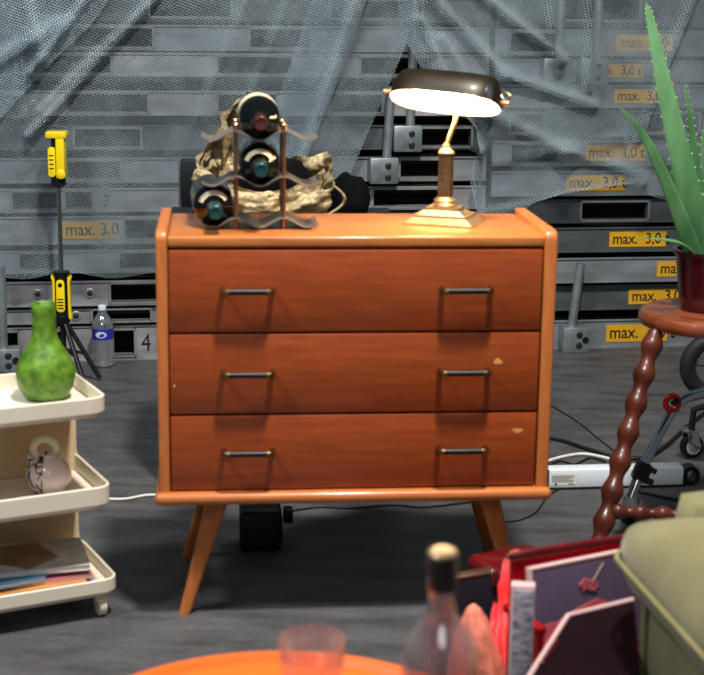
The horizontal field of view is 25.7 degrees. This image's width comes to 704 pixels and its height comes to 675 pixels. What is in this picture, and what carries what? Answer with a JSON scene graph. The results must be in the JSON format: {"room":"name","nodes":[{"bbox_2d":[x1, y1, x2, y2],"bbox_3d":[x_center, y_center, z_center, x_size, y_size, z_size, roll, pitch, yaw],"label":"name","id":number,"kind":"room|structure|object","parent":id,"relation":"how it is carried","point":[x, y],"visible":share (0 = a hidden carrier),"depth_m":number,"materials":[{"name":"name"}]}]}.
{"room":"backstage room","nodes":[
{"label":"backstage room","id":0,"kind":"room"},
{"bbox_2d":[0,346,703,674],"bbox_3d":[-0.007,0.562,3.559,12.000,0.100,9.700,1,13,0],"label":"floor","id":1,"kind":"structure","parent":0,"point":[357,574],"depth_m":3.60,"materials":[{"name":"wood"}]},
{"bbox_2d":[0,266,21,371],"bbox_3d":[-1.180,-0.064,5.234,0.100,0.360,0.076,-1,13,-9],"label":"steel post","id":2,"kind":"object","parent":1,"relation":"on","point":[10,355],"visible":0.91,"depth_m":5.23,"materials":[{"name":"grey metal"}]},
{"bbox_2d":[0,373,115,614],"bbox_3d":[-0.752,0.344,3.174,0.476,0.477,0.270,-6,14,-26],"label":"trolley","id":3,"kind":"object","parent":1,"relation":"on","point":[26,515],"visible":0.56,"depth_m":3.21,"materials":[{"name":"beige plastic"}]},
{"bbox_2d":[16,301,75,401],"bbox_3d":[-0.635,0.027,3.186,0.123,0.201,0.123,1,13,0],"label":"vase","id":4,"kind":"object","parent":3,"relation":"on","point":[45,370],"visible":1,"depth_m":3.15,"materials":[{"name":"green ceramic"}]},
{"bbox_2d":[25,435,70,494],"bbox_3d":[-0.634,0.261,3.211,0.095,0.122,0.095,1,13,0],"label":"jug","id":5,"kind":"object","parent":3,"relation":"on","point":[48,472],"visible":1,"depth_m":3.19,"materials":[{"name":"pink ceramic"}]},
{"bbox_2d":[0,373,104,427],"bbox_3d":[-0.756,0.133,3.123,0.460,0.044,0.270,-6,14,-26],"label":"tray","id":6,"kind":"object","parent":3,"relation":"on","point":[84,400],"depth_m":3.08,"materials":[{"name":"beige plastic"}]},
{"bbox_2d":[0,454,109,522],"bbox_3d":[-0.756,0.320,3.166,0.466,0.050,0.270,-6,14,-26],"label":"tray","id":7,"kind":"object","parent":3,"relation":"on","point":[87,489],"depth_m":3.15,"materials":[{"name":"beige plastic"}]},
{"bbox_2d":[0,540,115,612],"bbox_3d":[-0.754,0.510,3.211,0.475,0.040,0.270,-6,14,-26],"label":"tray","id":8,"kind":"object","parent":3,"relation":"on","point":[104,579],"depth_m":3.16,"materials":[{"name":"beige plastic"}]},
{"bbox_3d":[-0.697,0.508,3.236,0.260,0.010,0.200,-6,14,-28],"label":"magazine","id":9,"kind":"object","parent":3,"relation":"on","visible":0},
{"bbox_2d":[0,579,86,595],"bbox_3d":[-0.705,0.499,3.228,0.250,0.009,0.200,-5,14,-25],"label":"magazine","id":10,"kind":"object","parent":9,"relation":"on","point":[45,586],"visible":0.26,"depth_m":3.15,"materials":[{"name":"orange paper"}]},
{"bbox_2d":[0,570,92,590],"bbox_3d":[-0.676,0.486,3.245,0.220,0.009,0.180,-5,14,-23],"label":"magazine","id":11,"kind":"object","parent":10,"relation":"on","point":[76,575],"visible":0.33,"depth_m":3.19,"materials":[{"name":"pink paper"}]},
{"bbox_2d":[0,574,46,588],"bbox_3d":[-0.766,0.487,3.191,0.210,0.009,0.190,-7,15,-31],"label":"magazine","id":12,"kind":"object","parent":11,"relation":"on","point":[14,581],"visible":0.4,"depth_m":3.14,"materials":[{"name":"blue paper"}]},
{"bbox_2d":[0,537,90,578],"bbox_3d":[-0.667,0.464,3.247,0.210,0.012,0.170,-3,13,-17],"label":"magazine","id":13,"kind":"object","parent":12,"relation":"on","point":[32,558],"visible":1,"depth_m":3.23,"materials":[{"name":"white paper"}]},
{"bbox_2d":[0,543,57,569],"bbox_3d":[-0.693,0.461,3.234,0.147,0.001,0.156,-3,13,-17],"label":"picture","id":14,"kind":"object","parent":13,"relation":"on","point":[13,556],"depth_m":3.24},
{"bbox_2d":[45,130,101,379],"bbox_3d":[-0.972,-0.269,5.087,0.278,0.823,0.096,8,14,29],"label":"tripod","id":15,"kind":"object","parent":1,"relation":"on","point":[57,153],"visible":0.95,"depth_m":5.08,"materials":[{"name":"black plastic"}]},
{"bbox_2d":[7,315,156,360],"bbox_3d":[-0.950,-0.048,5.711,2.770,0.127,0.632,-1,13,-9],"label":"deck","id":16,"kind":"object","parent":1,"relation":"on","point":[138,340],"visible":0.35,"depth_m":5.43,"materials":[{"name":"metal"}]},
{"bbox_2d":[7,298,156,324],"bbox_3d":[-0.947,-0.144,5.677,2.770,0.054,0.632,-1,13,-9],"label":"deck","id":17,"kind":"object","parent":16,"relation":"on","point":[81,314],"visible":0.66,"depth_m":5.38,"materials":[{"name":"grey metal"}]},
{"bbox_2d":[6,266,155,307],"bbox_3d":[-0.944,-0.221,5.647,2.770,0.089,0.632,-1,13,-9],"label":"deck","id":18,"kind":"object","parent":17,"relation":"on","point":[87,289],"visible":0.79,"depth_m":5.36,"materials":[{"name":"metal"}]},
{"bbox_2d":[0,244,155,273],"bbox_3d":[-0.945,-0.331,5.637,2.770,0.081,0.632,-1,13,-9],"label":"deck","id":19,"kind":"object","parent":18,"relation":"on","point":[92,258],"visible":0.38,"depth_m":5.35,"materials":[{"name":"grey metal"}]},
{"bbox_2d":[0,204,484,245],"bbox_3d":[-0.942,-0.437,5.603,2.770,0.098,0.632,-1,13,-9],"label":"deck","id":20,"kind":"object","parent":19,"relation":"on","point":[93,227],"visible":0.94,"depth_m":5.30,"materials":[{"name":"metal"}]},
{"bbox_2d":[0,181,485,212],"bbox_3d":[-0.940,-0.538,5.576,2.770,0.083,0.632,-1,13,-9],"label":"deck","id":21,"kind":"object","parent":20,"relation":"on","point":[122,197],"visible":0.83,"depth_m":5.35,"materials":[{"name":"metal"}]},
{"bbox_2d":[0,149,486,183],"bbox_3d":[-0.940,-0.638,5.558,2.770,0.086,0.632,-1,13,-9],"label":"deck","id":22,"kind":"object","parent":21,"relation":"on","point":[145,166],"visible":0.47,"depth_m":5.37,"materials":[{"name":"grey metal"}]},
{"bbox_2d":[0,116,486,150],"bbox_3d":[-0.941,-0.748,5.549,2.770,0.085,0.632,-1,13,-9],"label":"deck","id":23,"kind":"object","parent":22,"relation":"on","point":[85,132],"visible":0.67,"depth_m":5.38,"materials":[{"name":"metal"}]},
{"bbox_2d":[0,81,465,115],"bbox_3d":[-0.937,-0.861,5.508,2.770,0.084,0.632,-1,13,-9],"label":"deck","id":24,"kind":"object","parent":23,"relation":"on","point":[96,98],"visible":0.74,"depth_m":5.33,"materials":[{"name":"metal"}]},
{"bbox_2d":[0,22,28,117],"bbox_3d":[-1.129,-0.887,5.108,0.100,0.312,0.070,-1,13,-9],"label":"steel post","id":25,"kind":"object","parent":24,"relation":"attached to","point":[14,103],"visible":0.99,"depth_m":5.10,"materials":[{"name":"grey metal"}]},
{"bbox_2d":[0,0,407,270],"bbox_3d":[-0.708,-0.725,5.099,2.044,1.117,0.149,-1,13,-9],"label":"netting","id":26,"kind":"object","parent":25,"relation":"hanging from","point":[28,33],"visible":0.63,"depth_m":5.05,"materials":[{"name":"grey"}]},
{"bbox_2d":[0,50,489,77],"bbox_3d":[-0.935,-0.987,5.480,2.770,0.080,0.632,-1,13,-9],"label":"deck","id":27,"kind":"object","parent":24,"relation":"on","point":[122,63],"visible":0.78,"depth_m":5.29,"materials":[{"name":"metal"}]},
{"bbox_2d":[0,21,489,52],"bbox_3d":[-0.936,-1.076,5.470,2.770,0.086,0.632,-1,13,-9],"label":"deck","id":28,"kind":"object","parent":27,"relation":"on","point":[87,35],"visible":0.83,"depth_m":5.29,"materials":[{"name":"grey metal"}]},
{"bbox_2d":[0,0,490,22],"bbox_3d":[-0.933,-1.172,5.438,2.770,0.082,0.632,-1,13,-9],"label":"deck","id":29,"kind":"object","parent":28,"relation":"on","point":[468,11],"visible":0.77,"depth_m":5.25,"materials":[{"name":"metal"}]},
{"bbox_2d":[392,0,421,151],"bbox_3d":[0.194,-0.919,5.322,0.100,0.550,0.070,-1,13,-9],"label":"steel post","id":30,"kind":"object","parent":23,"relation":"attached to","point":[408,137],"visible":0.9,"depth_m":5.34,"materials":[{"name":"grey metal"}]},
{"bbox_2d":[368,86,398,183],"bbox_3d":[0.111,-0.703,5.343,0.100,0.336,0.070,-1,13,-9],"label":"steel post","id":31,"kind":"object","parent":22,"relation":"attached to","point":[384,169],"visible":0.98,"depth_m":5.34,"materials":[{"name":"grey metal"}]},
{"bbox_2d":[92,304,113,367],"bbox_3d":[-0.862,-0.006,5.325,0.074,0.216,0.076,1,13,0],"label":"water bottle","id":32,"kind":"object","parent":1,"relation":"on","point":[100,332],"visible":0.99,"depth_m":5.31,"materials":[{"name":"white"}]},
{"bbox_2d":[109,493,154,500],"bbox_3d":[-0.534,0.411,3.958,0.304,0.008,0.056,2,13,5],"label":"cable","id":33,"kind":"object","parent":1,"relation":"on","point":[151,494],"visible":0.45,"depth_m":3.95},
{"bbox_2d":[239,504,292,550],"bbox_3d":[-0.202,0.442,3.634,0.127,0.098,0.100,0,13,-5],"label":"power adapter","id":34,"kind":"object","parent":1,"relation":"on","point":[260,525],"visible":0.91,"depth_m":3.59,"materials":[{"name":"black plastic"}]},
{"bbox_2d":[135,651,425,674],"bbox_3d":[-0.090,0.686,1.865,0.580,0.402,0.580,1,13,0],"label":"coffee table","id":35,"kind":"object","parent":1,"relation":"on","point":[266,662],"visible":0.94,"depth_m":2.07,"materials":[{"name":"orange paint"}]},
{"bbox_2d":[278,634,345,674],"bbox_3d":[-0.051,0.425,1.940,0.085,0.100,0.085,1,13,0],"label":"tumbler","id":36,"kind":"object","parent":35,"relation":"on","point":[342,648],"visible":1,"depth_m":1.93,"materials":[{"name":"clear glass"}]},
{"bbox_2d":[400,545,478,674],"bbox_3d":[0.096,0.377,1.683,0.086,0.309,0.086,1,13,0],"label":"liquor bottle","id":37,"kind":"object","parent":35,"relation":"on","point":[442,560],"visible":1,"depth_m":1.65,"materials":[{"name":"clear glass"}]},
{"bbox_2d":[172,207,391,213],"bbox_3d":[-0.190,0.018,4.165,0.604,0.692,0.404,0,13,-3],"label":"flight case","id":38,"kind":"object","parent":1,"relation":"on","point":[175,210],"visible":0.05,"depth_m":4.21,"materials":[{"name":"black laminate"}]},
{"bbox_2d":[178,157,196,213],"bbox_3d":[-0.379,-0.413,4.172,0.178,0.144,0.100,0,13,-3],"label":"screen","id":39,"kind":"object","parent":38,"relation":"on","point":[187,166],"visible":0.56,"depth_m":4.15,"materials":[{"name":"plastic"}]},
{"bbox_2d":[191,92,346,213],"bbox_3d":[-0.212,-0.462,3.962,0.399,0.332,0.212,1,13,0],"label":"bag","id":40,"kind":"object","parent":38,"relation":"on","point":[217,156],"visible":0.53,"depth_m":3.95,"materials":[{"name":"gold metal"}]},
{"bbox_2d":[327,172,369,213],"bbox_3d":[-0.012,-0.382,4.106,0.122,0.120,0.123,1,13,0],"label":"bag","id":41,"kind":"object","parent":38,"relation":"on","point":[356,190],"visible":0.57,"depth_m":4.06,"materials":[{"name":"fabric"}]},
{"bbox_2d":[155,208,557,615],"bbox_3d":[-0.007,0.148,3.313,0.818,0.816,0.412,0,13,-5],"label":"dresser","id":42,"kind":"object","parent":1,"relation":"on","point":[344,358],"visible":0.97,"depth_m":3.12,"materials":[{"name":"orange wood"}]},
{"bbox_2d":[201,119,318,228],"bbox_3d":[-0.190,-0.337,3.163,0.236,0.214,0.120,0,13,-5],"label":"wine rack","id":43,"kind":"object","parent":42,"relation":"on","point":[282,214],"visible":0.9,"depth_m":3.13,"materials":[{"name":"metal"}]},
{"bbox_2d":[191,174,233,224],"bbox_3d":[-0.287,-0.279,3.180,0.085,0.085,0.302,-1,13,-7],"label":"wine bottle","id":44,"kind":"object","parent":43,"relation":"on","point":[211,205],"visible":0.98,"depth_m":3.13,"materials":[{"name":"black glass"}]},
{"bbox_2d":[237,92,279,138],"bbox_3d":[-0.190,-0.451,3.150,0.086,0.085,0.302,0,13,-5],"label":"wine bottle","id":45,"kind":"object","parent":43,"relation":"on","point":[258,113],"visible":1,"depth_m":3.10,"materials":[{"name":"black glass"}]},
{"bbox_2d":[238,137,279,183],"bbox_3d":[-0.191,-0.361,3.170,0.085,0.085,0.302,0,13,-5],"label":"wine bottle","id":46,"kind":"object","parent":43,"relation":"on","point":[259,162],"visible":0.95,"depth_m":3.12,"materials":[{"name":"black glass"}]},
{"bbox_2d":[201,127,318,141],"bbox_3d":[-0.189,-0.416,3.146,0.236,0.021,0.120,0,13,-5],"label":"shelf","id":47,"kind":"object","parent":43,"relation":"attached to","point":[282,130],"depth_m":3.11,"materials":[{"name":"metal"}]},
{"bbox_2d":[201,170,318,186],"bbox_3d":[-0.191,-0.327,3.166,0.236,0.021,0.120,0,13,-5],"label":"shelf","id":48,"kind":"object","parent":43,"relation":"attached to","point":[282,175],"depth_m":3.14,"materials":[{"name":"metal"}]},
{"bbox_2d":[202,210,317,227],"bbox_3d":[-0.192,-0.245,3.184,0.236,0.021,0.120,0,13,-5],"label":"shelf","id":49,"kind":"object","parent":43,"relation":"attached to","point":[281,215],"depth_m":3.16,"materials":[{"name":"metal"}]},
{"bbox_2d":[383,68,510,228],"bbox_3d":[0.192,-0.401,3.230,0.273,0.320,0.136,5,13,17],"label":"desk lamp","id":50,"kind":"object","parent":42,"relation":"on","point":[457,93],"visible":1,"depth_m":3.21,"materials":[{"name":"gold metal"}]},
{"bbox_2d":[293,501,469,511],"bbox_3d":[0.074,0.430,3.913,0.468,0.006,0.033,-1,13,-8],"label":"cable","id":51,"kind":"object","parent":1,"relation":"on","point":[465,502],"visible":0.96,"depth_m":3.91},
{"bbox_2d":[425,567,498,674],"bbox_3d":[0.204,0.551,2.770,0.141,0.271,0.060,-4,13,-18],"label":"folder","id":52,"kind":"object","parent":1,"relation":"on","point":[479,587],"visible":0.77,"depth_m":2.74,"materials":[{"name":"cardboard"}]},
{"bbox_2d":[446,604,503,674],"bbox_3d":[0.208,0.583,2.590,0.108,0.288,0.087,1,13,0],"label":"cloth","id":53,"kind":"object","parent":1,"relation":"on","point":[460,657],"visible":0.96,"depth_m":2.55,"materials":[{"name":"fabric"}]},
{"bbox_2d":[467,544,533,580],"bbox_3d":[0.330,0.532,3.027,0.154,0.200,0.169,-7,15,-30],"label":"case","id":54,"kind":"object","parent":1,"relation":"on","point":[494,559],"visible":0.15,"depth_m":3.02,"materials":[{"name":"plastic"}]},
{"bbox_2d":[489,548,518,674],"bbox_3d":[0.282,0.548,2.874,0.066,0.228,0.414,2,13,4],"label":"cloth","id":55,"kind":"object","parent":54,"relation":"on","point":[498,623],"visible":0.57,"depth_m":2.74,"materials":[{"name":"red fabric"}]},
{"bbox_2d":[508,581,535,674],"bbox_3d":[0.275,0.568,2.524,0.039,0.349,0.028,2,13,7],"label":"book","id":56,"kind":"object","parent":1,"relation":"on","point":[522,603],"visible":1,"depth_m":2.49,"materials":[{"name":"paper"}]},
{"bbox_2d":[505,489,559,522],"bbox_3d":[0.466,0.433,3.924,0.054,0.004,0.366,10,16,36],"label":"cable","id":57,"kind":"object","parent":1,"relation":"on","point":[537,510],"visible":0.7,"depth_m":3.88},
{"bbox_2d":[503,534,638,674],"bbox_3d":[0.432,0.535,2.642,0.344,0.365,0.116,-5,14,-24],"label":"crate","id":58,"kind":"object","parent":1,"relation":"on","point":[521,559],"visible":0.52,"depth_m":2.60,"materials":[{"name":"red plastic"}]},
{"bbox_2d":[526,549,641,647],"bbox_3d":[0.435,0.535,2.633,0.306,0.341,0.062,-6,14,-27],"label":"record sleeve","id":59,"kind":"object","parent":58,"relation":"in","point":[562,587],"visible":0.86,"depth_m":2.59,"materials":[{"name":"purple cardboard"}]},
{"bbox_2d":[544,598,607,647],"bbox_3d":[0.375,0.486,2.591,0.138,0.080,0.013,-6,14,-27],"label":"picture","id":60,"kind":"object","parent":59,"relation":"attached to","point":[555,609],"depth_m":2.58},
{"bbox_2d":[558,263,589,352],"bbox_3d":[0.816,-0.109,5.625,0.100,0.327,0.076,-1,13,-9],"label":"steel post","id":61,"kind":"object","parent":1,"relation":"on","point":[573,337],"visible":1,"depth_m":5.62,"materials":[{"name":"grey metal"}]},
{"bbox_2d":[549,457,606,464],"bbox_3d":[0.622,0.347,4.311,0.178,0.006,0.050,-3,13,-15],"label":"cable","id":62,"kind":"object","parent":1,"relation":"on","point":[587,458],"visible":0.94,"depth_m":4.31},
{"bbox_2d":[549,452,609,461],"bbox_3d":[0.649,0.340,4.337,0.228,0.010,0.090,1,13,0],"label":"cable","id":63,"kind":"object","parent":1,"relation":"on","point":[578,453],"visible":0.74,"depth_m":4.35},
{"bbox_2d":[551,405,613,450],"bbox_3d":[0.696,0.269,4.667,0.019,0.004,0.582,-2,13,-14],"label":"cable","id":64,"kind":"object","parent":1,"relation":"on","point":[551,405],"visible":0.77,"depth_m":4.66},
{"bbox_2d":[527,597,639,674],"bbox_3d":[0.349,0.599,2.401,0.175,0.345,0.210,2,13,7],"label":"record sleeve","id":65,"kind":"object","parent":1,"relation":"on","point":[601,639],"visible":1,"depth_m":2.38,"materials":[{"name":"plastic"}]},
{"bbox_2d":[547,462,699,489],"bbox_3d":[0.711,0.368,4.112,0.435,0.055,0.059,-1,13,-7],"label":"power strip","id":66,"kind":"object","parent":1,"relation":"on","point":[670,474],"visible":0.73,"depth_m":4.09,"materials":[{"name":"white plastic"}]},
{"bbox_2d":[553,309,694,348],"bbox_3d":[1.385,-0.093,6.082,1.900,0.108,0.630,-1,13,-9],"label":"deck","id":67,"kind":"object","parent":1,"relation":"on","point":[608,328],"visible":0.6,"depth_m":5.72,"materials":[{"name":"grey metal"}]},
{"bbox_2d":[555,281,678,310],"bbox_3d":[1.382,-0.227,6.082,1.900,0.094,0.630,-1,13,-9],"label":"deck","id":68,"kind":"object","parent":67,"relation":"on","point":[617,295],"visible":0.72,"depth_m":5.72,"materials":[{"name":"metal"}]},
{"bbox_2d":[556,251,676,282],"bbox_3d":[1.388,-0.327,6.029,1.900,0.093,0.630,-1,13,-9],"label":"deck","id":69,"kind":"object","parent":68,"relation":"on","point":[600,267],"visible":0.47,"depth_m":5.67,"materials":[{"name":"grey metal"}]},
{"bbox_2d":[478,209,679,252],"bbox_3d":[1.388,-0.437,6.015,1.900,0.092,0.630,-1,13,-9],"label":"deck","id":70,"kind":"object","parent":69,"relation":"on","point":[572,237],"visible":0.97,"depth_m":5.65,"materials":[{"name":"metal"}]},
{"bbox_2d":[476,181,672,223],"bbox_3d":[1.388,-0.541,6.000,1.900,0.088,0.632,-1,13,-9],"label":"deck","id":71,"kind":"object","parent":70,"relation":"on","point":[648,208],"visible":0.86,"depth_m":5.63,"materials":[{"name":"metal"}]},
{"bbox_2d":[481,154,702,196],"bbox_3d":[1.392,-0.638,5.958,1.900,0.091,0.632,-1,13,-9],"label":"deck","id":72,"kind":"object","parent":71,"relation":"on","point":[501,181],"visible":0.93,"depth_m":5.57,"materials":[{"name":"grey metal"}]},
{"bbox_2d":[484,132,701,165],"bbox_3d":[1.393,-0.744,5.935,1.900,0.090,0.632,-1,13,-9],"label":"deck","id":73,"kind":"object","parent":72,"relation":"on","point":[500,150],"visible":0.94,"depth_m":5.57,"materials":[{"name":"grey metal"}]},
{"bbox_2d":[484,108,703,135],"bbox_3d":[1.393,-0.851,5.921,1.900,0.089,0.632,-1,13,-9],"label":"deck","id":74,"kind":"object","parent":73,"relation":"on","point":[607,121],"visible":0.65,"depth_m":5.54,"materials":[{"name":"metal"}]},
{"bbox_2d":[501,82,703,107],"bbox_3d":[1.396,-0.942,5.891,1.900,0.081,0.630,-1,13,-9],"label":"deck","id":75,"kind":"object","parent":74,"relation":"on","point":[613,94],"visible":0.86,"depth_m":5.52,"materials":[{"name":"grey metal"}]},
{"bbox_2d":[481,53,703,81],"bbox_3d":[1.397,-1.030,5.872,1.900,0.077,0.630,-1,13,-9],"label":"deck","id":76,"kind":"object","parent":75,"relation":"on","point":[621,68],"visible":0.59,"depth_m":5.51,"materials":[{"name":"grey metal"}]},
{"bbox_2d":[539,0,571,84],"bbox_3d":[0.718,-1.068,5.391,0.100,0.358,0.070,-1,13,-9],"label":"steel post","id":77,"kind":"object","parent":76,"relation":"attached to","point":[546,71],"visible":0.66,"depth_m":5.39,"materials":[{"name":"grey metal"}]},
{"bbox_2d":[400,0,698,213],"bbox_3d":[1.000,-0.879,5.339,1.740,0.928,0.129,-1,13,-9],"label":"netting","id":78,"kind":"object","parent":77,"relation":"hanging from","point":[508,82],"visible":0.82,"depth_m":5.33,"materials":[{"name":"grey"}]},
{"bbox_2d":[470,26,703,55],"bbox_3d":[1.397,-1.127,5.859,1.900,0.090,0.632,-1,13,-9],"label":"deck","id":79,"kind":"object","parent":76,"relation":"on","point":[505,41],"visible":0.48,"depth_m":5.49,"materials":[{"name":"grey metal"}]},
{"bbox_2d":[491,0,703,24],"bbox_3d":[1.399,-1.240,5.823,1.900,0.103,0.632,-1,13,-9],"label":"deck","id":80,"kind":"object","parent":79,"relation":"on","point":[666,12],"visible":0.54,"depth_m":5.48,"materials":[{"name":"metal"}]},
{"bbox_2d":[576,0,608,84],"bbox_3d":[0.852,-1.071,5.411,0.100,0.360,0.070,-1,13,-9],"label":"steel post","id":81,"kind":"object","parent":76,"relation":"attached to","point":[601,65],"visible":0.94,"depth_m":5.41,"materials":[{"name":"grey metal"}]},
{"bbox_2d":[550,411,703,460],"bbox_3d":[0.933,0.284,4.595,0.732,0.012,0.334,-7,15,-31],"label":"cable","id":82,"kind":"object","parent":1,"relation":"on","point":[700,415],"visible":0.57,"depth_m":4.46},
{"bbox_2d":[591,298,703,538],"bbox_3d":[0.823,0.202,3.754,0.570,0.554,0.717,1,13,0],"label":"stool","id":83,"kind":"object","parent":1,"relation":"on","point":[661,316],"visible":0.86,"depth_m":3.57,"materials":[{"name":"red wood"}]},
{"bbox_2d":[673,245,703,313],"bbox_3d":[0.853,-0.139,3.676,0.178,0.146,0.178,1,13,0],"label":"flower pot","id":84,"kind":"object","parent":83,"relation":"on","point":[689,266],"visible":0.89,"depth_m":3.63,"materials":[{"name":"ceramic"}]},
{"bbox_2d":[618,2,703,253],"bbox_3d":[0.788,-0.466,3.584,0.362,0.611,0.164,1,13,0],"label":"aloe plant","id":85,"kind":"object","parent":84,"relation":"on","point":[683,193],"visible":0.93,"depth_m":3.58,"materials":[{"name":"green plant"}]},
{"bbox_2d":[614,491,703,674],"bbox_3d":[0.906,0.545,2.231,0.961,0.536,0.771,-1,13,-9],"label":"armchair","id":86,"kind":"object","parent":1,"relation":"on","point":[662,563],"visible":1,"depth_m":2.21,"materials":[{"name":"green fabric"}]},
{"bbox_2d":[675,491,703,518],"bbox_3d":[0.887,0.437,2.554,0.737,0.408,0.096,-1,13,-9],"label":"cushion","id":87,"kind":"object","parent":86,"relation":"on","point":[691,504],"depth_m":2.45,"materials":[{"name":"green fabric"}]},
{"bbox_2d":[639,490,679,500],"bbox_3d":[0.822,0.415,4.016,0.170,0.008,0.028,6,14,23],"label":"cable","id":88,"kind":"object","parent":1,"relation":"on","point":[640,491],"visible":0.62,"depth_m":4.02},
{"bbox_2d":[621,338,703,523],"bbox_3d":[0.897,0.214,4.037,0.205,0.393,0.667,6,14,24],"label":"cart","id":89,"kind":"object","parent":1,"relation":"on","point":[691,445],"visible":0.99,"depth_m":3.90,"materials":[{"name":"silver metal"}]},
{"bbox_2d":[0,18,703,153],"bbox_3d":[0.034,-2.759,7.862,12.000,4.500,0.150,1,13,0],"label":"wall","id":90,"kind":"structure","parent":0,"point":[2,78],"depth_m":8.10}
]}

